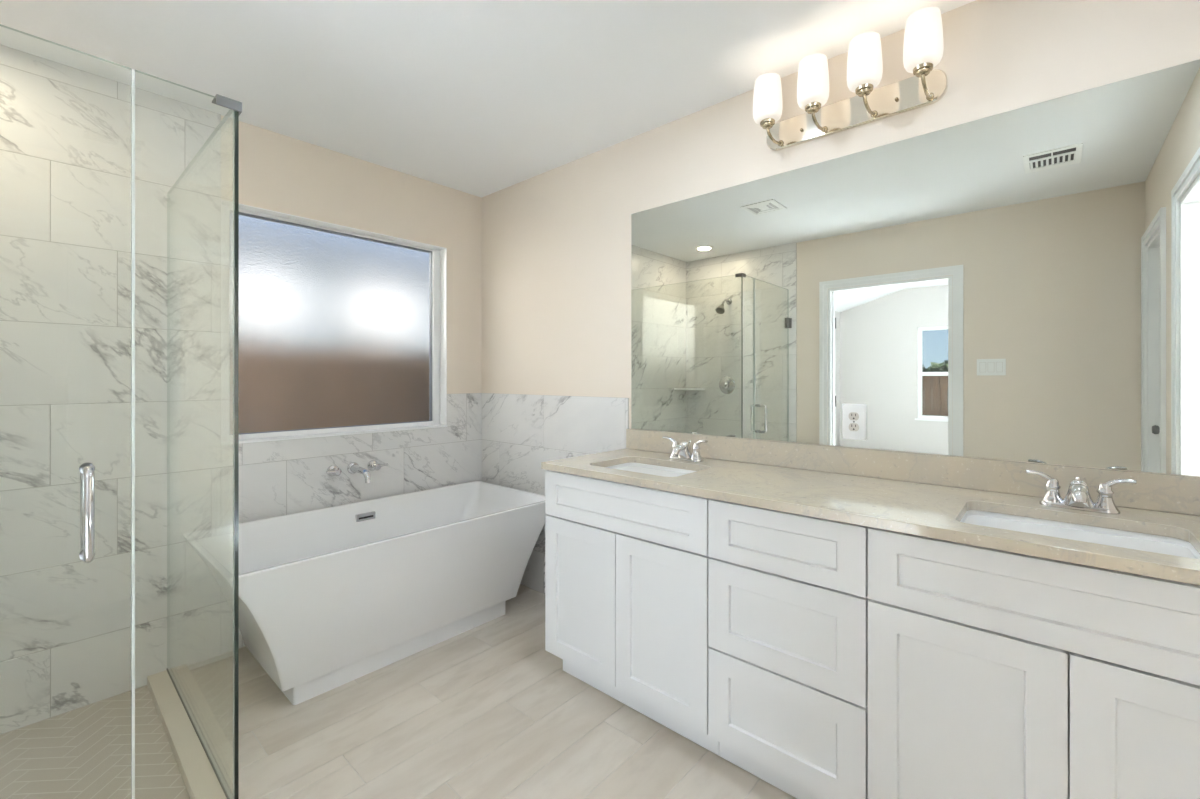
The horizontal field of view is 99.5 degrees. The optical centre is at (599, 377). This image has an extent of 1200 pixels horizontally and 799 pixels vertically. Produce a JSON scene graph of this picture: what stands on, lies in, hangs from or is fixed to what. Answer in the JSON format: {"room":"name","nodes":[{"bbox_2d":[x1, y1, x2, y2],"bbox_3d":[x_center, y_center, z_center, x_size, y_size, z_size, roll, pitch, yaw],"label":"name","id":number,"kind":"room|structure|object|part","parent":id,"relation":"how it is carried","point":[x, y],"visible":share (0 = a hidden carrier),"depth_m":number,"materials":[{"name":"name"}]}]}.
{"room":"bathroom","nodes":[
{"label":"bathroom","id":0,"kind":"room"},
{"bbox_2d":[0,44,481,734],"bbox_3d":[-1.658,0.059,2.466,0.150,2.500,2.786,0,0,42],"label":"wall","id":1,"kind":"structure","parent":0,"point":[65,131],"depth_m":2.06,"materials":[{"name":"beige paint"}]},
{"bbox_2d":[221,200,446,444],"bbox_3d":[-1.377,-0.252,2.763,0.136,1.111,1.148,0,0,42],"label":"window","id":2,"kind":"structure","parent":1,"relation":"in","point":[343,329],"depth_m":2.73,"materials":[{"name":"white glass"}]},
{"bbox_3d":[-1.377,0.298,2.763,0.136,0.012,1.147,0,0,42],"label":"sill","id":3,"kind":"part","parent":2,"relation":"part of","materials":[{"name":"white paint"}]},
{"bbox_2d":[326,460,387,482],"bbox_3d":[-1.253,0.495,2.662,0.194,0.086,0.319,0,0,42],"label":"tub faucet","id":4,"kind":"object","parent":1,"relation":"attached to","point":[352,468],"visible":1,"depth_m":2.65,"materials":[{"name":"silver metal"}]},
{"bbox_3d":[-1.368,0.483,2.625,0.072,0.058,0.058,0,0,42],"label":"handle","id":5,"kind":"part","parent":4,"relation":"part of","materials":[{"name":"silver metal"}]},
{"bbox_3d":[-1.254,0.495,2.661,0.194,0.086,0.062,0,0,42],"label":"spout","id":6,"kind":"part","parent":4,"relation":"part of","materials":[{"name":"silver metal"}]},
{"bbox_3d":[-1.230,0.483,2.780,0.072,0.058,0.058,0,0,42],"label":"handle","id":7,"kind":"part","parent":4,"relation":"part of","materials":[{"name":"silver metal"}]},
{"bbox_2d":[0,584,796,798],"bbox_3d":[-0.406,1.279,1.333,3.228,0.060,2.516,0,0,42],"label":"floor","id":8,"kind":"structure","parent":0,"point":[484,711],"depth_m":1.76,"materials":[{"name":"beige tile"}]},
{"bbox_2d":[147,670,232,798],"bbox_3d":[-1.723,1.257,1.450,1.105,0.040,0.941,0,0,42],"label":"shower curb","id":9,"kind":"object","parent":8,"relation":"on","point":[200,780],"depth_m":1.73,"materials":[{"name":"beige stone"}]},
{"bbox_2d":[135,70,233,798],"bbox_3d":[-1.115,0.227,1.369,0.010,2.019,0.209,0,0,42],"label":"glass panel","id":10,"kind":"object","parent":9,"relation":"on","point":[135,70],"visible":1,"depth_m":1.45,"materials":[{"name":"clear glass"}]},
{"bbox_2d":[166,94,241,798],"bbox_3d":[-1.444,0.224,1.786,1.070,2.026,0.060,0,0,42],"label":"glass panel","id":11,"kind":"object","parent":9,"relation":"on","point":[172,666],"visible":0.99,"depth_m":1.45,"materials":[{"name":"glass"}]},
{"bbox_2d":[183,481,547,704],"bbox_3d":[-1.007,0.956,2.480,0.743,0.586,1.500,0,0,42],"label":"bathtub","id":12,"kind":"object","parent":8,"relation":"on","point":[330,598],"visible":0.96,"depth_m":2.25,"materials":[{"name":"white ceramic"}]},
{"bbox_3d":[-1.244,0.735,2.690,0.018,0.037,0.100,0,0,42],"label":"overflow plate","id":13,"kind":"part","parent":12,"relation":"part of","materials":[{"name":"silver metal"}]},
{"bbox_2d":[545,470,718,755],"bbox_3d":[0.235,0.813,2.073,0.766,0.864,0.538,0,0,42],"label":"base cabinet","id":14,"kind":"object","parent":8,"relation":"on","point":[626,565],"visible":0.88,"depth_m":1.83,"materials":[{"name":"white paint"}]},
{"bbox_3d":[-0.080,0.857,2.006,0.381,0.565,0.019,0,0,42],"label":"door","id":15,"kind":"part","parent":14,"relation":"part of","materials":[{"name":"white paint"}]},
{"bbox_3d":[0.206,0.857,1.751,0.379,0.565,0.019,0,0,42],"label":"door","id":16,"kind":"part","parent":14,"relation":"part of","materials":[{"name":"white paint"}]},
{"bbox_2d":[708,499,868,798],"bbox_3d":[0.694,0.813,1.664,0.460,0.864,0.538,0,0,42],"label":"base cabinet","id":17,"kind":"object","parent":8,"relation":"on","point":[788,599],"visible":0.87,"depth_m":1.45,"materials":[{"name":"white paint"}]},
{"bbox_3d":[0.522,1.000,1.470,0.457,0.280,0.019,0,0,42],"label":"drawer","id":18,"kind":"part","parent":17,"relation":"part of","materials":[{"name":"white paint"}]},
{"bbox_3d":[0.522,0.714,1.470,0.457,0.279,0.019,0,0,42],"label":"drawer","id":19,"kind":"part","parent":17,"relation":"part of","materials":[{"name":"white paint"}]},
{"bbox_3d":[0.522,0.478,1.470,0.457,0.180,0.019,0,0,42],"label":"drawer","id":20,"kind":"part","parent":17,"relation":"part of","materials":[{"name":"white paint"}]},
{"bbox_2d":[868,527,1199,798],"bbox_3d":[1.153,0.813,1.256,0.764,0.864,0.538,0,0,42],"label":"base cabinet","id":21,"kind":"object","parent":8,"relation":"on","point":[993,673],"visible":0.93,"depth_m":1.11,"materials":[{"name":"white paint"}]},
{"bbox_2d":[541,429,1199,585],"bbox_3d":[0.695,0.315,1.652,2.005,0.125,0.573,0,0,42],"label":"countertop","id":22,"kind":"structure","parent":21,"relation":"on","point":[925,495],"depth_m":1.49,"materials":[{"name":"beige stone"}]},
{"bbox_2d":[607,463,695,476],"bbox_3d":[0.197,0.446,2.027,0.466,0.138,0.348,0,0,42],"label":"undermount sink","id":23,"kind":"object","parent":22,"relation":"in","point":[634,467],"visible":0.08,"depth_m":2.15,"materials":[{"name":"white ceramic"}]},
{"bbox_2d":[662,436,707,461],"bbox_3d":[0.359,0.303,2.162,0.139,0.092,0.187,0,0,-13],"label":"sink faucet","id":24,"kind":"object","parent":22,"relation":"on","point":[682,451],"visible":1,"depth_m":2.13,"materials":[{"name":"silver metal"}]},
{"bbox_3d":[0.305,0.273,2.217,0.063,0.033,0.020,0,0,29],"label":"lever","id":25,"kind":"part","parent":24,"relation":"part of","materials":[{"name":"silver metal"}]},
{"bbox_3d":[0.329,0.306,2.204,0.047,0.064,0.047,0,0,42],"label":"handle","id":26,"kind":"part","parent":24,"relation":"part of","materials":[{"name":"silver metal"}]},
{"bbox_3d":[0.344,0.305,2.144,0.070,0.067,0.115,0,0,42],"label":"spout","id":27,"kind":"part","parent":24,"relation":"part of","materials":[{"name":"silver metal"}]},
{"bbox_3d":[0.367,0.343,2.171,0.158,0.012,0.054,0,0,42],"label":"plate","id":28,"kind":"part","parent":24,"relation":"part of","materials":[{"name":"silver metal"}]},
{"bbox_3d":[0.405,0.306,2.137,0.047,0.064,0.047,0,0,42],"label":"handle","id":29,"kind":"part","parent":24,"relation":"part of","materials":[{"name":"silver metal"}]},
{"bbox_3d":[0.420,0.273,2.115,0.020,0.033,0.063,0,0,-36],"label":"lever","id":30,"kind":"part","parent":24,"relation":"part of","materials":[{"name":"silver metal"}]},
{"bbox_2d":[960,510,1199,558],"bbox_3d":[1.115,0.446,1.211,0.466,0.138,0.348,0,0,42],"label":"undermount sink","id":31,"kind":"object","parent":22,"relation":"in","point":[1105,536],"visible":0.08,"depth_m":1.27,"materials":[{"name":"white ceramic"}]},
{"bbox_2d":[1025,470,1136,513],"bbox_3d":[1.272,0.303,1.350,0.139,0.092,0.187,0,0,-13],"label":"sink faucet","id":32,"kind":"object","parent":22,"relation":"on","point":[1077,497],"visible":1,"depth_m":1.33,"materials":[{"name":"silver metal"}]},
{"bbox_3d":[1.219,0.273,1.405,0.063,0.033,0.020,0,0,29],"label":"lever","id":33,"kind":"part","parent":32,"relation":"part of","materials":[{"name":"silver metal"}]},
{"bbox_3d":[1.242,0.306,1.392,0.047,0.064,0.047,0,0,42],"label":"handle","id":34,"kind":"part","parent":32,"relation":"part of","materials":[{"name":"silver metal"}]},
{"bbox_3d":[1.257,0.305,1.332,0.070,0.067,0.115,0,0,42],"label":"spout","id":35,"kind":"part","parent":32,"relation":"part of","materials":[{"name":"silver metal"}]},
{"bbox_3d":[1.280,0.343,1.359,0.158,0.012,0.054,0,0,42],"label":"plate","id":36,"kind":"part","parent":32,"relation":"part of","materials":[{"name":"silver metal"}]},
{"bbox_3d":[1.319,0.306,1.325,0.047,0.064,0.047,0,0,42],"label":"handle","id":37,"kind":"part","parent":32,"relation":"part of","materials":[{"name":"silver metal"}]},
{"bbox_3d":[1.333,0.273,1.303,0.020,0.033,0.063,0,0,-36],"label":"lever","id":38,"kind":"part","parent":32,"relation":"part of","materials":[{"name":"silver metal"}]},
{"bbox_3d":[0.838,0.857,1.189,0.379,0.565,0.019,0,0,42],"label":"door","id":39,"kind":"part","parent":21,"relation":"part of","materials":[{"name":"white paint"}]},
{"bbox_3d":[1.123,0.857,0.935,0.379,0.565,0.019,0,0,42],"label":"door","id":40,"kind":"part","parent":21,"relation":"part of","materials":[{"name":"white paint"}]},
{"bbox_2d":[0,0,975,197],"bbox_3d":[-0.407,-1.251,1.354,3.498,0.120,2.786,0,0,42],"label":"ceiling","id":41,"kind":"structure","parent":0,"point":[480,98],"depth_m":1.90,"materials":[{"name":"paint"}]},
{"bbox_2d":[482,0,1199,593],"bbox_3d":[0.519,0.059,2.289,3.356,2.500,0.157,0,0,42],"label":"wall","id":42,"kind":"structure","parent":0,"point":[556,242],"depth_m":2.53,"materials":[{"name":"beige paint"}]},
{"bbox_2d":[753,7,947,150],"bbox_3d":[0.842,-1.010,1.774,0.611,0.214,0.198,0,0,42],"label":"vanity light","id":43,"kind":"object","parent":42,"relation":"attached to","point":[923,47],"visible":1,"depth_m":1.74,"materials":[{"name":"white glass"}]},
{"bbox_3d":[0.628,-1.040,1.903,0.106,0.154,0.106,0,0,42],"label":"lamp shade","id":44,"kind":"part","parent":43,"relation":"part of","materials":[{"name":"white glass"}]},
{"bbox_3d":[0.669,-0.927,1.948,0.022,0.048,0.134,0,0,42],"label":"arm","id":45,"kind":"part","parent":43,"relation":"part of","materials":[{"name":"silver metal"}]},
{"bbox_3d":[0.752,-1.040,1.792,0.106,0.154,0.106,0,0,42],"label":"lamp shade","id":46,"kind":"part","parent":43,"relation":"part of","materials":[{"name":"white glass"}]},
{"bbox_3d":[0.793,-0.927,1.838,0.022,0.048,0.134,0,0,42],"label":"arm","id":47,"kind":"part","parent":43,"relation":"part of","materials":[{"name":"silver metal"}]},
{"bbox_3d":[0.898,-0.958,1.842,0.604,0.106,0.020,0,0,42],"label":"plate","id":48,"kind":"part","parent":43,"relation":"part of","materials":[{"name":"silver metal"}]},
{"bbox_3d":[0.876,-1.040,1.682,0.106,0.154,0.106,0,0,42],"label":"lamp shade","id":49,"kind":"part","parent":43,"relation":"part of","materials":[{"name":"white glass"}]},
{"bbox_3d":[0.917,-0.927,1.728,0.022,0.048,0.134,0,0,42],"label":"arm","id":50,"kind":"part","parent":43,"relation":"part of","materials":[{"name":"silver metal"}]},
{"bbox_3d":[1.000,-1.040,1.572,0.106,0.154,0.106,0,0,42],"label":"lamp shade","id":51,"kind":"part","parent":43,"relation":"part of","materials":[{"name":"white glass"}]},
{"bbox_3d":[1.041,-0.927,1.618,0.022,0.048,0.134,0,0,42],"label":"arm","id":52,"kind":"part","parent":43,"relation":"part of","materials":[{"name":"silver metal"}]},
{"bbox_2d":[626,429,1199,515],"bbox_3d":[0.880,0.300,1.854,1.998,0.096,0.012,0,0,42],"label":"backsplash","id":53,"kind":"structure","parent":42,"relation":"attached to","point":[1152,491],"depth_m":1.64,"materials":[{"name":"beige stone"}]},
{"bbox_2d":[631,59,1199,475],"bbox_3d":[0.895,-0.280,1.855,1.976,1.062,0.005,0,0,42],"label":"wall mirror","id":54,"kind":"object","parent":42,"relation":"attached to","point":[1022,284],"visible":1,"depth_m":1.62,"materials":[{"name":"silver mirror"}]},
{"bbox_2d":[842,403,865,439],"bbox_3d":[0.915,0.158,1.828,0.079,0.129,0.009,0,0,42],"label":"wall outlet","id":55,"kind":"object","parent":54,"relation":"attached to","point":[853,415],"visible":1,"depth_m":1.82,"materials":[{"name":"white plastic"}]},
{"bbox_2d":[849,423,858,430],"bbox_3d":[0.913,0.177,1.826,0.034,0.028,0.003,0,0,42],"label":"receptacle","id":56,"kind":"object","parent":55,"relation":"attached to","point":[852,426],"depth_m":1.82,"materials":[{"name":"white plastic"}]},
{"bbox_2d":[849,412,858,419],"bbox_3d":[0.913,0.138,1.826,0.034,0.028,0.003,0,0,42],"label":"receptacle","id":57,"kind":"object","parent":55,"relation":"attached to","point":[852,415],"depth_m":1.82,"materials":[{"name":"white plastic"}]},
{"bbox_3d":[-1.237,0.059,0.314,3.356,2.500,0.128,0,0,42],"label":"wall","id":58,"kind":"structure","parent":0,"visible":0},
{"bbox_2d":[0,24,134,798],"bbox_3d":[-1.417,0.221,1.029,0.135,2.007,0.701,0,0,42],"label":"shower door","id":59,"kind":"structure","parent":58,"relation":"attached to","point":[87,474],"depth_m":1.28,"materials":[{"name":"clear glass"}]},
{"bbox_3d":[-1.268,0.323,1.252,0.062,0.227,0.019,0,0,42],"label":"pull handle","id":60,"kind":"part","parent":59,"relation":"part of","materials":[{"name":"silver metal"}]},
{"bbox_2d":[79,463,94,560],"bbox_3d":[-1.235,0.323,1.222,0.006,0.235,0.027,0,0,42],"label":"door handle","id":61,"kind":"object","parent":59,"relation":"in","point":[83,465],"depth_m":1.22,"materials":[{"name":"metal"}]},
{"bbox_3d":[-1.214,0.323,1.204,0.062,0.227,0.019,0,0,42],"label":"pull handle","id":62,"kind":"part","parent":59,"relation":"part of","materials":[{"name":"silver metal"}]}
]}

